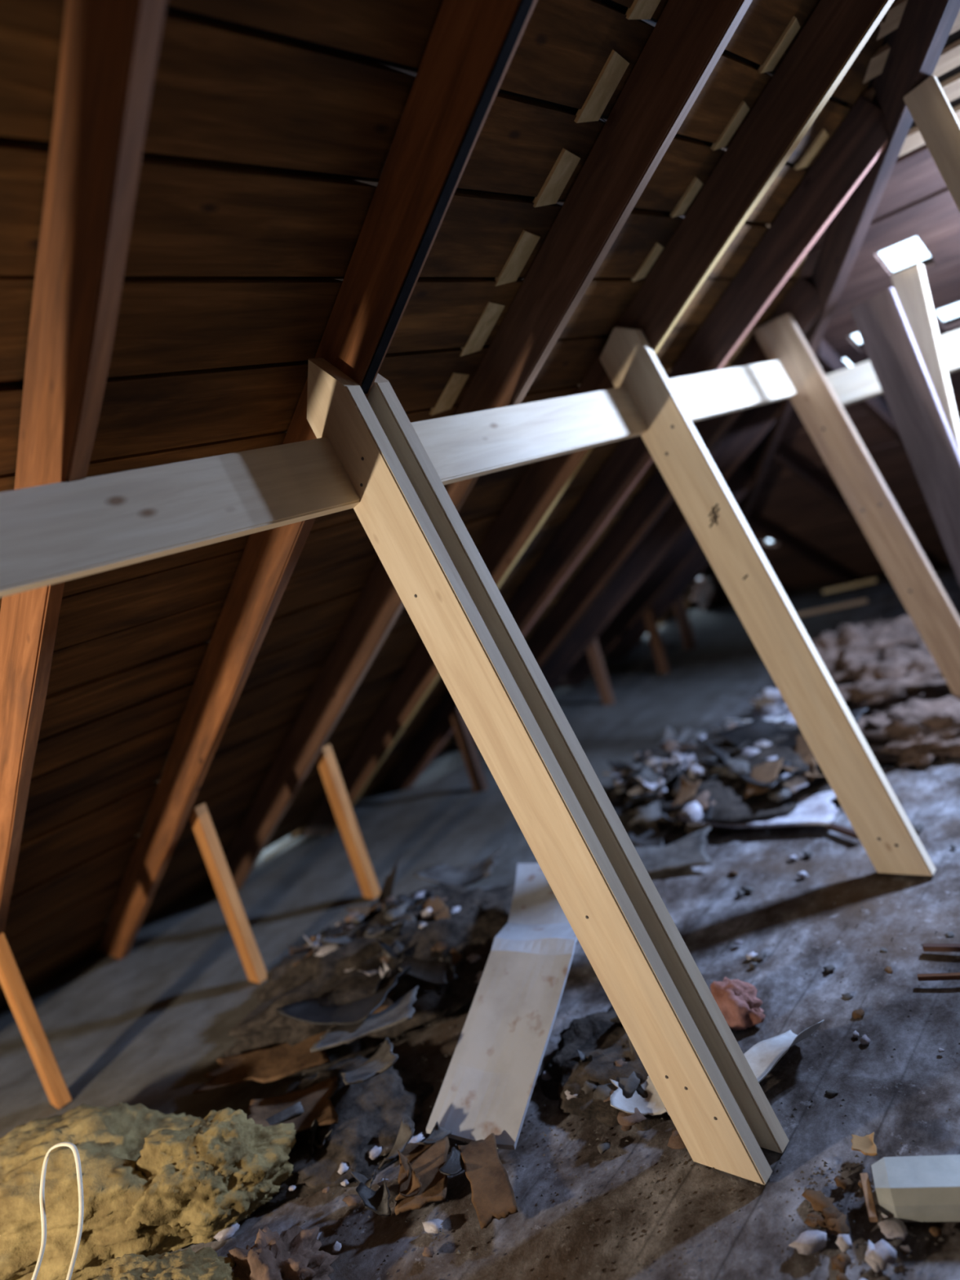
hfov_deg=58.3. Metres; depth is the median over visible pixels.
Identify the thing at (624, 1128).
debris fragment
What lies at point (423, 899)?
paper scrap
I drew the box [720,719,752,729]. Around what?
scrap
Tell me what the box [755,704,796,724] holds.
tuft
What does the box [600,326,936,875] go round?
brace
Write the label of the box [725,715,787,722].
sheet
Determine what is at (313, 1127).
paper scrap
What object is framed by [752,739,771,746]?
debris fragment
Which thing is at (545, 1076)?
debris fragment
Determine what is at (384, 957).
debris fragment
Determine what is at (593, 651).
stud
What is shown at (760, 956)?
debris fragment
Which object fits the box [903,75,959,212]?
brace
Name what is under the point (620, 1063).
debris fragment
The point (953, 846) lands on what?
debris fragment
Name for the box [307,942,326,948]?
debris fragment
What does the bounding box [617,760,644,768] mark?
paper scrap
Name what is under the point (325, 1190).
debris fragment
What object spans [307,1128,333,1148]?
scrap
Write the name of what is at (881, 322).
brace
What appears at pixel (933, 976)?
stick
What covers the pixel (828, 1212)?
debris fragment
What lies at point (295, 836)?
wood sliver
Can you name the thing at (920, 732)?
clump
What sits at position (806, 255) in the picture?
wood
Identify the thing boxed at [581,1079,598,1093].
debris fragment
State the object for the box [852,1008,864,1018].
debris fragment
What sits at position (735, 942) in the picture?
debris fragment
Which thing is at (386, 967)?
debris fragment
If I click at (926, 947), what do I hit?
stick
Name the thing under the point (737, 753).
debris fragment
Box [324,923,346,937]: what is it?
paper scrap
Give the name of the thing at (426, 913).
debris fragment
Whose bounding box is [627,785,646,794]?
debris fragment
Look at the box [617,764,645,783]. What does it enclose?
paper scrap
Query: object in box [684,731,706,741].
debris fragment
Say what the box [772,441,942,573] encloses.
rafter
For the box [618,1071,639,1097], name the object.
debris fragment
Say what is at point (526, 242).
wood
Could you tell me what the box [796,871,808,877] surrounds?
debris fragment
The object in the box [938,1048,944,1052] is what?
debris fragment
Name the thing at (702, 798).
debris fragment
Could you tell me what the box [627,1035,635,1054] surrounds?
scrap
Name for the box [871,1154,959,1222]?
wooden beam
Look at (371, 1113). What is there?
rubble heap
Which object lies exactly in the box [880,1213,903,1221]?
debris fragment
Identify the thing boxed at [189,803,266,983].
stud
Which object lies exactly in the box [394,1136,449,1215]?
scrap
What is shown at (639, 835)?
paper scrap
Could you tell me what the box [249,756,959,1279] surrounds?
plaster grit
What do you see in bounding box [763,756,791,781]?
paper scrap
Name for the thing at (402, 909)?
debris fragment
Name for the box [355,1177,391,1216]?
paper scrap
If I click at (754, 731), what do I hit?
paper scrap
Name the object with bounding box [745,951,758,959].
debris fragment
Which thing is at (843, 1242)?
debris fragment
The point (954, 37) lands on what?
ceiling
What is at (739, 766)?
debris fragment
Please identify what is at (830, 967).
debris fragment
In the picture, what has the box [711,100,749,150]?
wood
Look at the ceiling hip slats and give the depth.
2.51 m
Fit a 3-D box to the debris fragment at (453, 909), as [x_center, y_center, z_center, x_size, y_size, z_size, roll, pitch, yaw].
[-0.088,0.906,2.883,0.044,0.015,0.043,-15,8,19]
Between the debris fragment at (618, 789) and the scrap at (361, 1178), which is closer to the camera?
the scrap at (361, 1178)
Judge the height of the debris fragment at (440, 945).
0.018 m
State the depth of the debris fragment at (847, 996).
2.13 m
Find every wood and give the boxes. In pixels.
[429,372,469,415]
[459,301,504,356]
[494,230,540,286]
[532,147,580,207]
[573,48,629,123]
[625,0,660,19]
[630,242,663,281]
[669,177,702,217]
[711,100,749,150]
[757,16,800,73]
[790,253,807,275]
[794,128,828,169]
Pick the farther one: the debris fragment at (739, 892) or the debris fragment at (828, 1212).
the debris fragment at (739, 892)
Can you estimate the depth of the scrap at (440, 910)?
2.85 m
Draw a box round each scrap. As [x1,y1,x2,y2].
[192,1031,330,1094]
[246,1075,338,1133]
[265,1101,304,1124]
[275,964,411,1025]
[288,945,318,966]
[290,1117,318,1155]
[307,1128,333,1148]
[310,985,418,1052]
[312,925,331,943]
[318,936,351,943]
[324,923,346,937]
[341,1037,398,1084]
[345,902,379,918]
[351,1168,376,1188]
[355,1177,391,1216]
[364,920,405,938]
[370,969,389,994]
[373,991,395,1013]
[375,937,408,960]
[377,851,400,902]
[377,1117,414,1170]
[384,899,411,915]
[389,913,416,926]
[390,889,428,909]
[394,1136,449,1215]
[395,888,433,910]
[395,1168,422,1201]
[397,1150,412,1177]
[399,955,448,985]
[413,844,505,885]
[416,951,457,994]
[416,1120,451,1145]
[422,895,450,919]
[439,1146,464,1175]
[450,946,462,965]
[457,1133,518,1229]
[576,1048,592,1062]
[606,747,644,768]
[609,1016,621,1022]
[609,1075,666,1115]
[613,802,633,816]
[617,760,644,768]
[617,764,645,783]
[624,760,664,782]
[626,791,658,804]
[626,823,671,847]
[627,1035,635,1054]
[632,768,679,791]
[640,746,692,789]
[655,724,677,744]
[659,760,688,784]
[660,804,684,821]
[671,774,701,806]
[674,726,707,742]
[679,795,712,823]
[690,759,727,767]
[702,753,728,780]
[705,742,808,788]
[706,739,749,754]
[715,707,868,769]
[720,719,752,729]
[743,1019,823,1083]
[744,757,783,798]
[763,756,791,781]
[781,764,825,777]
[793,733,817,764]
[804,756,817,782]
[851,1132,877,1155]
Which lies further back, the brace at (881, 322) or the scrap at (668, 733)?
the scrap at (668, 733)
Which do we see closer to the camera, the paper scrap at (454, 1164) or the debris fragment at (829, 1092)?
the debris fragment at (829, 1092)
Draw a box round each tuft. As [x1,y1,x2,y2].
[653,751,697,776]
[710,976,765,1030]
[748,688,786,719]
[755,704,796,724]
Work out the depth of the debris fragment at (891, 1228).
1.49 m
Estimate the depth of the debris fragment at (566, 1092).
2.04 m
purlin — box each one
[0,436,359,597]
[410,360,795,484]
[825,328,959,406]
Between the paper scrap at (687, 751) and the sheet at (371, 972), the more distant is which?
the paper scrap at (687, 751)
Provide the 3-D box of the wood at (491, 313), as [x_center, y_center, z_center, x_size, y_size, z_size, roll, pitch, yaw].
[0.004,-0.800,2.209,0.140,0.098,0.072,-11,10,40]
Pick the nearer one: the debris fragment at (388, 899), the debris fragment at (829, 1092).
the debris fragment at (829, 1092)
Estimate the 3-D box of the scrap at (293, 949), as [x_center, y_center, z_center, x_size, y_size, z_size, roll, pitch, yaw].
[-0.610,1.079,2.973,0.095,0.064,0.159,-19,8,-14]
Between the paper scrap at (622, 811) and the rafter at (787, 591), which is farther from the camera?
the rafter at (787, 591)
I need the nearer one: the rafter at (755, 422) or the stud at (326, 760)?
the stud at (326, 760)
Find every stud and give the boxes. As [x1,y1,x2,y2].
[0,932,71,1109]
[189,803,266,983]
[315,744,380,899]
[449,706,488,791]
[586,637,615,705]
[642,604,670,674]
[672,594,697,649]
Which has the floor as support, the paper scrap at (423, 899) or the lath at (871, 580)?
the lath at (871, 580)
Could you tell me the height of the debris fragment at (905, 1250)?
0.006 m
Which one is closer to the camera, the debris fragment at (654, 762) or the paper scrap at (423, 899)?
the paper scrap at (423, 899)
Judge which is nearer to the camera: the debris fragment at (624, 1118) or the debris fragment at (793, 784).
the debris fragment at (624, 1118)
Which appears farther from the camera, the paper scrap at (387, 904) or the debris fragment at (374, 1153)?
the paper scrap at (387, 904)
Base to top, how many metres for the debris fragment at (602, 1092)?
0.018 m
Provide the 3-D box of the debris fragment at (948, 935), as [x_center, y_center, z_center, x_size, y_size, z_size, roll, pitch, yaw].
[1.225,0.767,2.242,0.026,0.008,0.024,-17,8,4]
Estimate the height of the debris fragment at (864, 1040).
0.013 m
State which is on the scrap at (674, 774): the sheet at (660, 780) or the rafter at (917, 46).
the sheet at (660, 780)
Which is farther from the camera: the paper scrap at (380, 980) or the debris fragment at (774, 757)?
the debris fragment at (774, 757)
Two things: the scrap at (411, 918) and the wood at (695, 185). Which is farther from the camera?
the scrap at (411, 918)
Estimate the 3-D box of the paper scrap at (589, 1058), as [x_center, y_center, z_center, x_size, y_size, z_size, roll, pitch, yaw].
[0.260,1.026,2.109,0.031,0.046,0.056,-18,8,-3]
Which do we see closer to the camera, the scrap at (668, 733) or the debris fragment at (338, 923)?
the debris fragment at (338, 923)
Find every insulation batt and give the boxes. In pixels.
[0,1102,204,1279]
[92,1246,240,1279]
[115,1107,296,1254]
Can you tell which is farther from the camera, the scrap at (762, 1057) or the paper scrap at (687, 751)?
the paper scrap at (687, 751)
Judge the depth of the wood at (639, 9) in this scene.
1.72 m
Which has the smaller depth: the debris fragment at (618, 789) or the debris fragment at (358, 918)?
the debris fragment at (358, 918)
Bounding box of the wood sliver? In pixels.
[262,833,299,860]
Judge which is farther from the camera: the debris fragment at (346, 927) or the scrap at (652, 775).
the scrap at (652, 775)
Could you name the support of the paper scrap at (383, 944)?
on the rubble heap at (324, 977)
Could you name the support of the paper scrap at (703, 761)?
on the rubble heap at (731, 806)
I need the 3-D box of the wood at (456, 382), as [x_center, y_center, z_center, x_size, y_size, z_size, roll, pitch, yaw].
[-0.084,-0.673,2.341,0.123,0.086,0.072,-11,10,40]
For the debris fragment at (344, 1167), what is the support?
on the rubble heap at (371, 1113)
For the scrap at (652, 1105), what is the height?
0.066 m
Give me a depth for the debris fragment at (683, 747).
3.80 m
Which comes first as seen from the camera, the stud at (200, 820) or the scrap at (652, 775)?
the stud at (200, 820)
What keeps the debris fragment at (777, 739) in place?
on the rubble heap at (731, 806)
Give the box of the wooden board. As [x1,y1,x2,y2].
[426,862,577,1150]
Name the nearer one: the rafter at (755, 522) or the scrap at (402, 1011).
the scrap at (402, 1011)
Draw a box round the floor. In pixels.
[0,564,959,1279]
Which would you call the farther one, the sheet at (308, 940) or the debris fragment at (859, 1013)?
the sheet at (308, 940)
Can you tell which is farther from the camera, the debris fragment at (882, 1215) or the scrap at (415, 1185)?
the scrap at (415, 1185)
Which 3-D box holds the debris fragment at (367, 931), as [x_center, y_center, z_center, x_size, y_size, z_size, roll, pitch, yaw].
[-0.366,0.974,2.868,0.035,0.014,0.037,-19,8,-16]
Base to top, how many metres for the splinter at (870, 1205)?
0.020 m
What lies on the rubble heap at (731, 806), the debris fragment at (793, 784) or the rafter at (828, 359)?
the debris fragment at (793, 784)
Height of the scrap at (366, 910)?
0.052 m
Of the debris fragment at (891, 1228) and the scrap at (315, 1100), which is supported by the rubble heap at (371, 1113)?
the scrap at (315, 1100)
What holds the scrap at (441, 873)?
on the rubble heap at (324, 977)
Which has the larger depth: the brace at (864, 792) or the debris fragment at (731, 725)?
the debris fragment at (731, 725)
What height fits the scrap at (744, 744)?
0.080 m
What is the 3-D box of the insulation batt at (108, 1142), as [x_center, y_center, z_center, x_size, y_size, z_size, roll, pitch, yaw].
[-1.048,1.359,2.153,0.898,0.239,0.532,-15,8,19]
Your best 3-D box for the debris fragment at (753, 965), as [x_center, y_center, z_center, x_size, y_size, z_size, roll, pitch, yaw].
[0.754,0.895,2.372,0.021,0.010,0.023,-10,10,44]
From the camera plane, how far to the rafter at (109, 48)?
1.24 m
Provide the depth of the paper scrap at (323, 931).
3.12 m
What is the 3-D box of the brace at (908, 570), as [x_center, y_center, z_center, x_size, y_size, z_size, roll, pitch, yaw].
[1.636,-0.491,3.508,0.628,1.813,0.042,-10,10,44]
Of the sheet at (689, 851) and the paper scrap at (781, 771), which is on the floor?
the sheet at (689, 851)
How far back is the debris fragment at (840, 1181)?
1.61 m
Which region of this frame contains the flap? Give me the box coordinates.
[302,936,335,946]
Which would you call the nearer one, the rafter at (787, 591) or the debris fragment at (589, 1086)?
the debris fragment at (589, 1086)
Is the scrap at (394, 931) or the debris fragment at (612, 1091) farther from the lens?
the scrap at (394, 931)
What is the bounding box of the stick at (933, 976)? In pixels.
[917,972,959,981]
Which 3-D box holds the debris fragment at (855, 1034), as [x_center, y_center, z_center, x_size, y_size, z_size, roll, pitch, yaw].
[0.871,0.913,1.993,0.014,0.006,0.021,-14,8,22]
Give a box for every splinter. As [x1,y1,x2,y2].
[823,822,858,839]
[859,1173,878,1222]
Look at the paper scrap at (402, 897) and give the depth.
3.00 m
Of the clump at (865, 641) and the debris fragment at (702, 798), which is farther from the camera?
the clump at (865, 641)
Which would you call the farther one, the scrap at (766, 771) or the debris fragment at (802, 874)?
the scrap at (766, 771)
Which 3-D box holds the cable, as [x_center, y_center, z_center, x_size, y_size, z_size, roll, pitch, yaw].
[-0.898,1.214,1.832,0.116,0.117,0.345,-19,8,-14]
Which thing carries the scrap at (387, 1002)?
on the rubble heap at (324, 977)
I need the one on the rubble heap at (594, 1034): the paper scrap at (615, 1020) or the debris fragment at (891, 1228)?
the paper scrap at (615, 1020)
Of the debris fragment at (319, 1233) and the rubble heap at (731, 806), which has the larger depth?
the rubble heap at (731, 806)
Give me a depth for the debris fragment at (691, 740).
3.89 m
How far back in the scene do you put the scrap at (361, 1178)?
1.96 m
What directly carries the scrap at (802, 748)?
on the rubble heap at (731, 806)
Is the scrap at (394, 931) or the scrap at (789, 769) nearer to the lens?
the scrap at (394, 931)
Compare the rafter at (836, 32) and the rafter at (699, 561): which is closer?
the rafter at (836, 32)
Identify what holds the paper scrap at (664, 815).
on the debris fragment at (692, 813)
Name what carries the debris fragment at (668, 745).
on the rubble heap at (731, 806)
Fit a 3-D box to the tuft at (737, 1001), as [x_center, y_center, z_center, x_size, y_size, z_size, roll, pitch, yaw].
[0.636,0.904,2.174,0.158,0.103,0.123,-10,10,44]
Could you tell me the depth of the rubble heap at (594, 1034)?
2.09 m
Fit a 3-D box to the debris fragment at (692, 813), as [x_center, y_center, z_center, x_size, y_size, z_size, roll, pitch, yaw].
[0.792,0.647,3.249,0.101,0.053,0.118,-10,10,44]
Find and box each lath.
[796,597,867,617]
[822,577,876,593]
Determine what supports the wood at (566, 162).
attached to the ceiling at (234, 274)
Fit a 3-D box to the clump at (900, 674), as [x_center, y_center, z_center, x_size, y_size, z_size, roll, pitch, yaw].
[2.019,0.156,3.966,0.941,0.234,0.651,-10,10,44]
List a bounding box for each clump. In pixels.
[811,613,929,684]
[835,645,954,715]
[856,695,959,768]
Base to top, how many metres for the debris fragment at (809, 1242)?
0.020 m
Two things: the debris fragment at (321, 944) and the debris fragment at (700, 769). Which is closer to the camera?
the debris fragment at (321, 944)
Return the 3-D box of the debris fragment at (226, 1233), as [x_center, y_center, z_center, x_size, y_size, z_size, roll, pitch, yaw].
[-0.582,1.356,1.972,0.056,0.017,0.041,-16,8,9]
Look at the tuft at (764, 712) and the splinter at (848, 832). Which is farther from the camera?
the tuft at (764, 712)
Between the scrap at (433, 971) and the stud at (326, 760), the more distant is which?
the stud at (326, 760)
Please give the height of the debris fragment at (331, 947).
0.029 m
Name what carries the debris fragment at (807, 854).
on the floor
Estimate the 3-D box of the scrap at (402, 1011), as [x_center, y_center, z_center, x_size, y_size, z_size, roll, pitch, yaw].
[-0.306,1.052,2.355,0.294,0.072,0.175,-17,8,1]
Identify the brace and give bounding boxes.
[306,357,789,1185]
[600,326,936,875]
[753,313,959,700]
[849,287,959,585]
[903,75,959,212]
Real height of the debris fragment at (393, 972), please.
0.023 m
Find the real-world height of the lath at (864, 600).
0.030 m
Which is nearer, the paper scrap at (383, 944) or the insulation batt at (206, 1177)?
the insulation batt at (206, 1177)
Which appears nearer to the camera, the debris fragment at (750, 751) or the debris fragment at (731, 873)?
the debris fragment at (731, 873)
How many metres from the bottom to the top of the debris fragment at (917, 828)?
0.019 m
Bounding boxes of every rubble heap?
[222,883,515,1078]
[260,1055,433,1208]
[539,1004,669,1131]
[606,723,840,836]
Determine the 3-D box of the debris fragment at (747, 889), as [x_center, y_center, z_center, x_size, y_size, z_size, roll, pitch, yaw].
[0.864,0.803,2.781,0.053,0.011,0.031,-10,10,44]
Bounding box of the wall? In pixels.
[688,143,959,607]
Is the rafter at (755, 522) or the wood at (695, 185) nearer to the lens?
the wood at (695, 185)
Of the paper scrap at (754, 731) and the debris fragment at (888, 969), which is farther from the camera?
the paper scrap at (754, 731)
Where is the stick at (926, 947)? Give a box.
[922,943,959,951]
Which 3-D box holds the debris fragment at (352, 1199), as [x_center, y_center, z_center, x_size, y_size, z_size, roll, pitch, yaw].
[-0.287,1.249,1.922,0.048,0.010,0.032,-10,10,44]
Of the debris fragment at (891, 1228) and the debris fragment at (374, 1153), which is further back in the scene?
the debris fragment at (374, 1153)
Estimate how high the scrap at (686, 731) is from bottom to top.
0.056 m
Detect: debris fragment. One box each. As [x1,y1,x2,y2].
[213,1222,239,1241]
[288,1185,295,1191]
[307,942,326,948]
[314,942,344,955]
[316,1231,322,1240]
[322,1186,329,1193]
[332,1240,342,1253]
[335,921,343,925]
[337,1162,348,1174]
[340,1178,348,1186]
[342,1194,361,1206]
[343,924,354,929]
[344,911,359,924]
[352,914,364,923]
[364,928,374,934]
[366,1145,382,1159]
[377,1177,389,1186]
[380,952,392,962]
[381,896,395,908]
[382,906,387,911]
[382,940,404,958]
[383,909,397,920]
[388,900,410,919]
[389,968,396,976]
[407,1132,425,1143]
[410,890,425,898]
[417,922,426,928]
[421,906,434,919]
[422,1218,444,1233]
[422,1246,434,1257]
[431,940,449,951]
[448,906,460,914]
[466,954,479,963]
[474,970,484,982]
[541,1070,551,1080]
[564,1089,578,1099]
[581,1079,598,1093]
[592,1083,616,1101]
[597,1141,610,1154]
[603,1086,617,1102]
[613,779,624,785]
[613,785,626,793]
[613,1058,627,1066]
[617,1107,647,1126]
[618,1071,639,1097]
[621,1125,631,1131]
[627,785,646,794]
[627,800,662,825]
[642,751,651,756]
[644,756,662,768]
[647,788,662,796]
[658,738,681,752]
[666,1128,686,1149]
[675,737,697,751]
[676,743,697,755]
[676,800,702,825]
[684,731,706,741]
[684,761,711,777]
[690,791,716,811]
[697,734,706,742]
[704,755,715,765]
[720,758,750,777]
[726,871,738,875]
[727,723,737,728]
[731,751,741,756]
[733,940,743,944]
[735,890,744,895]
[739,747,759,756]
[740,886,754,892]
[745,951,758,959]
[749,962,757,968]
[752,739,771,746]
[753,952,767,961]
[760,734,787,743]
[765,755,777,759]
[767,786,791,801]
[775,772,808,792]
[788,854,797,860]
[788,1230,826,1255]
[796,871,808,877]
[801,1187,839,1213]
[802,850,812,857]
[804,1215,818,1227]
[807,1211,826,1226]
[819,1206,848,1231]
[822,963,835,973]
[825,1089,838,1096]
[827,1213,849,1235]
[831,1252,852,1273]
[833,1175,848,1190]
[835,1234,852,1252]
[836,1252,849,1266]
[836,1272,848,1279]
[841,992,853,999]
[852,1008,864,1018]
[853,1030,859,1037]
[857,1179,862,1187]
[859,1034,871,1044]
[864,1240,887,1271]
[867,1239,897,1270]
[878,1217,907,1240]
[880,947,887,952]
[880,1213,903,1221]
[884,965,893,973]
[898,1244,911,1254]
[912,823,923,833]
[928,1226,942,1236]
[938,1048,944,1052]
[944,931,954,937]
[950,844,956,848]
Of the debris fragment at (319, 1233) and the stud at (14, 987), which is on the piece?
the debris fragment at (319, 1233)
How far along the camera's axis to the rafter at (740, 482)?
5.78 m
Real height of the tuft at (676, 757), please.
0.119 m
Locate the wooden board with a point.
(487, 1087)
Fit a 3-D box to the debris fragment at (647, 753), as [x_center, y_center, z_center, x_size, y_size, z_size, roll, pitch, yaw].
[0.779,0.539,4.025,0.058,0.027,0.059,-10,10,44]
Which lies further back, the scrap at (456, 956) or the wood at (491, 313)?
the scrap at (456, 956)
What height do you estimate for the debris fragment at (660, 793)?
0.021 m
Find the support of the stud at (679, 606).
on the floor
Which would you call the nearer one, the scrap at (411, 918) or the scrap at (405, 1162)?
the scrap at (405, 1162)
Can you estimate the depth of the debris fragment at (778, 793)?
3.17 m
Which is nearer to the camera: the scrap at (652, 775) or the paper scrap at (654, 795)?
the paper scrap at (654, 795)
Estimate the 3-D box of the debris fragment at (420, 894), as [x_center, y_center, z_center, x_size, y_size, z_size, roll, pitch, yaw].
[-0.220,0.911,3.067,0.066,0.027,0.067,-19,8,-12]
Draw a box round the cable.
[31,1142,84,1279]
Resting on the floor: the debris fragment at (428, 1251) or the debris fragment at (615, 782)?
the debris fragment at (428, 1251)
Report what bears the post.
on the floor
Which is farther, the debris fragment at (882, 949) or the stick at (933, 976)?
the debris fragment at (882, 949)
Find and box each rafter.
[0,0,166,933]
[96,0,537,959]
[208,0,752,892]
[301,0,894,835]
[379,95,888,790]
[444,276,821,751]
[540,400,780,689]
[553,462,752,688]
[603,546,709,662]
[696,0,959,611]
[746,511,862,584]
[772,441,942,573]
[781,585,792,595]
[814,338,903,445]
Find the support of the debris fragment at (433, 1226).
on the floor
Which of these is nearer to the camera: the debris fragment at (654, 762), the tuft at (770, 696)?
the debris fragment at (654, 762)
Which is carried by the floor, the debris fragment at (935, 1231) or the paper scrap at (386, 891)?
the debris fragment at (935, 1231)
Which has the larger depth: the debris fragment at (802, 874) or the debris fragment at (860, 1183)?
the debris fragment at (802, 874)
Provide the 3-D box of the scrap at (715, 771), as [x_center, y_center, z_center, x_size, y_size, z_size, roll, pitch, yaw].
[0.954,0.513,3.465,0.139,0.064,0.056,-18,8,-5]
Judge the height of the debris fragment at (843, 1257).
0.011 m
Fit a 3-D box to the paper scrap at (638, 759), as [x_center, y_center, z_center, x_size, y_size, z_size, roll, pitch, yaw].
[0.687,0.555,3.985,0.199,0.086,0.095,-10,10,44]
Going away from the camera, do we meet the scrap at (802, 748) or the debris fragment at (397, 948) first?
the debris fragment at (397, 948)
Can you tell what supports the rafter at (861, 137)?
attached to the ceiling at (234, 274)
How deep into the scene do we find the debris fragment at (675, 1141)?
1.82 m
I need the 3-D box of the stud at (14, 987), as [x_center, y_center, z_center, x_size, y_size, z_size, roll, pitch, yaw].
[-1.451,1.194,2.745,0.077,0.644,0.046,-10,10,44]
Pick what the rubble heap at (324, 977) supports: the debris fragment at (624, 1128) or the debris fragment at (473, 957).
the debris fragment at (473, 957)
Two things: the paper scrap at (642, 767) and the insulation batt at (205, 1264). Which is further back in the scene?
the paper scrap at (642, 767)
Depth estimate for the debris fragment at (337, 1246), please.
1.81 m
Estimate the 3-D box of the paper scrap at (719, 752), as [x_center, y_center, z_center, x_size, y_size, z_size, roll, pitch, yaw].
[1.090,0.500,3.359,0.178,0.190,0.462,-19,8,-11]
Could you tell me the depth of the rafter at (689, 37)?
2.10 m
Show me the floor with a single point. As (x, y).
(145, 1027)
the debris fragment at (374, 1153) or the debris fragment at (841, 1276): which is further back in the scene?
the debris fragment at (374, 1153)
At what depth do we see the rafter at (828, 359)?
4.17 m
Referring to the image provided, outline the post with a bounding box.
[890,264,959,453]
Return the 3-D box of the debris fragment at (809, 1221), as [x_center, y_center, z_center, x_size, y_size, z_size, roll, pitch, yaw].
[0.602,1.051,1.555,0.030,0.008,0.020,-10,10,44]
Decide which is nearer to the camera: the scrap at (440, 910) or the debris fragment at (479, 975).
the debris fragment at (479, 975)
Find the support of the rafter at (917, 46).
attached to the ceiling at (234, 274)
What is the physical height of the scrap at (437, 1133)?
0.045 m
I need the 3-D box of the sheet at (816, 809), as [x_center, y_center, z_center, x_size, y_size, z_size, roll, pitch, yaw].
[1.073,0.636,3.216,0.538,0.040,0.252,-11,10,38]
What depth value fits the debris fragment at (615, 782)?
3.79 m
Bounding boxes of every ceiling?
[0,0,897,1008]
[763,29,959,544]
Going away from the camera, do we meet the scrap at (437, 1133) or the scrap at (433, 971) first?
the scrap at (437, 1133)
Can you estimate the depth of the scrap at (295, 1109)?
2.18 m
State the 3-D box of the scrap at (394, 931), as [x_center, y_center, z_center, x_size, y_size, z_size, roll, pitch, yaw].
[-0.295,0.937,2.739,0.091,0.105,0.137,-24,10,-39]
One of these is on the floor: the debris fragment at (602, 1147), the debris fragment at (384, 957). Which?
the debris fragment at (602, 1147)
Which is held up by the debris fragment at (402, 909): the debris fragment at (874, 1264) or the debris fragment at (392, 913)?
the debris fragment at (392, 913)
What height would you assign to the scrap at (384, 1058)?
0.098 m
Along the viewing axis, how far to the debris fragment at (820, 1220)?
1.55 m
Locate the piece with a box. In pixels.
[226,1224,339,1279]
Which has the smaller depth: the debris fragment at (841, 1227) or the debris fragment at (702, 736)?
the debris fragment at (841, 1227)
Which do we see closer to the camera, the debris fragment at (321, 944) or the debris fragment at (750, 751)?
the debris fragment at (321, 944)
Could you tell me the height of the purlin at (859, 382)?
0.153 m
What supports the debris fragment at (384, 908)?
on the rubble heap at (324, 977)
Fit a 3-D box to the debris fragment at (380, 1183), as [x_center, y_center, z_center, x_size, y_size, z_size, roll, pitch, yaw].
[-0.223,1.234,1.958,0.024,0.007,0.025,-13,9,29]
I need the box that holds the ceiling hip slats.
[845,0,959,156]
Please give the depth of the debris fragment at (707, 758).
3.58 m
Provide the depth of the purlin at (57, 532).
1.52 m
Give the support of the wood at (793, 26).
attached to the ceiling at (234, 274)
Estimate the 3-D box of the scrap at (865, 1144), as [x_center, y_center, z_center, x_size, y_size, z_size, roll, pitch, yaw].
[0.737,0.965,1.652,0.044,0.026,0.058,-14,8,21]
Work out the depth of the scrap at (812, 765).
3.23 m
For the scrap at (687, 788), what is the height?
0.085 m
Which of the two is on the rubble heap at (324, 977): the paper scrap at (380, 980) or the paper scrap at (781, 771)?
the paper scrap at (380, 980)
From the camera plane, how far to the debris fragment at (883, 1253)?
1.44 m
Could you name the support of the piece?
on the floor
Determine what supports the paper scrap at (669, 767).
on the rubble heap at (731, 806)
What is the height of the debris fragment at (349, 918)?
0.023 m
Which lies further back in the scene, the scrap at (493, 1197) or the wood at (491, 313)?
the wood at (491, 313)
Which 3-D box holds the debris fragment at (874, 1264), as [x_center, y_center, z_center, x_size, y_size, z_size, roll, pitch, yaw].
[0.665,1.042,1.456,0.033,0.013,0.053,-18,8,-7]
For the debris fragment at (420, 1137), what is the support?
on the floor
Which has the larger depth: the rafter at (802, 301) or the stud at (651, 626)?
the stud at (651, 626)
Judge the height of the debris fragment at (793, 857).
0.012 m
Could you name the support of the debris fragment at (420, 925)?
on the rubble heap at (324, 977)
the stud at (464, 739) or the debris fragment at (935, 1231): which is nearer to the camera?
the debris fragment at (935, 1231)
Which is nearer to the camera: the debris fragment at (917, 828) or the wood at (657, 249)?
the wood at (657, 249)
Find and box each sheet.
[302,933,319,948]
[357,969,379,975]
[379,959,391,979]
[602,768,625,776]
[635,826,711,874]
[636,776,666,792]
[687,790,839,827]
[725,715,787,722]
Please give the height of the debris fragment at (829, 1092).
0.008 m
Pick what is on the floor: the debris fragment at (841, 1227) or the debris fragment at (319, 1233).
the debris fragment at (841, 1227)
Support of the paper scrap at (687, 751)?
on the rubble heap at (731, 806)
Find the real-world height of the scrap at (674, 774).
0.075 m
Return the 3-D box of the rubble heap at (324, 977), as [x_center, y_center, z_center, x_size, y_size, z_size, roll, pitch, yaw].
[-0.289,1.060,2.862,1.201,0.234,0.792,-19,8,-15]
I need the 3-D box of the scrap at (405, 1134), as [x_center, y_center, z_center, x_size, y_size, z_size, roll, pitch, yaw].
[-0.194,1.183,2.004,0.100,0.069,0.055,-23,10,-38]
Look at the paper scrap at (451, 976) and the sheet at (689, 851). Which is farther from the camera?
the sheet at (689, 851)
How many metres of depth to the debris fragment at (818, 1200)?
1.59 m
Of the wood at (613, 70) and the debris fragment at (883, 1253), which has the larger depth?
the wood at (613, 70)
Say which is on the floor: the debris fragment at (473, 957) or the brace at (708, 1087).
the brace at (708, 1087)
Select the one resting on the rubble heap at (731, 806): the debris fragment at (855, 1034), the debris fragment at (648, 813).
the debris fragment at (648, 813)

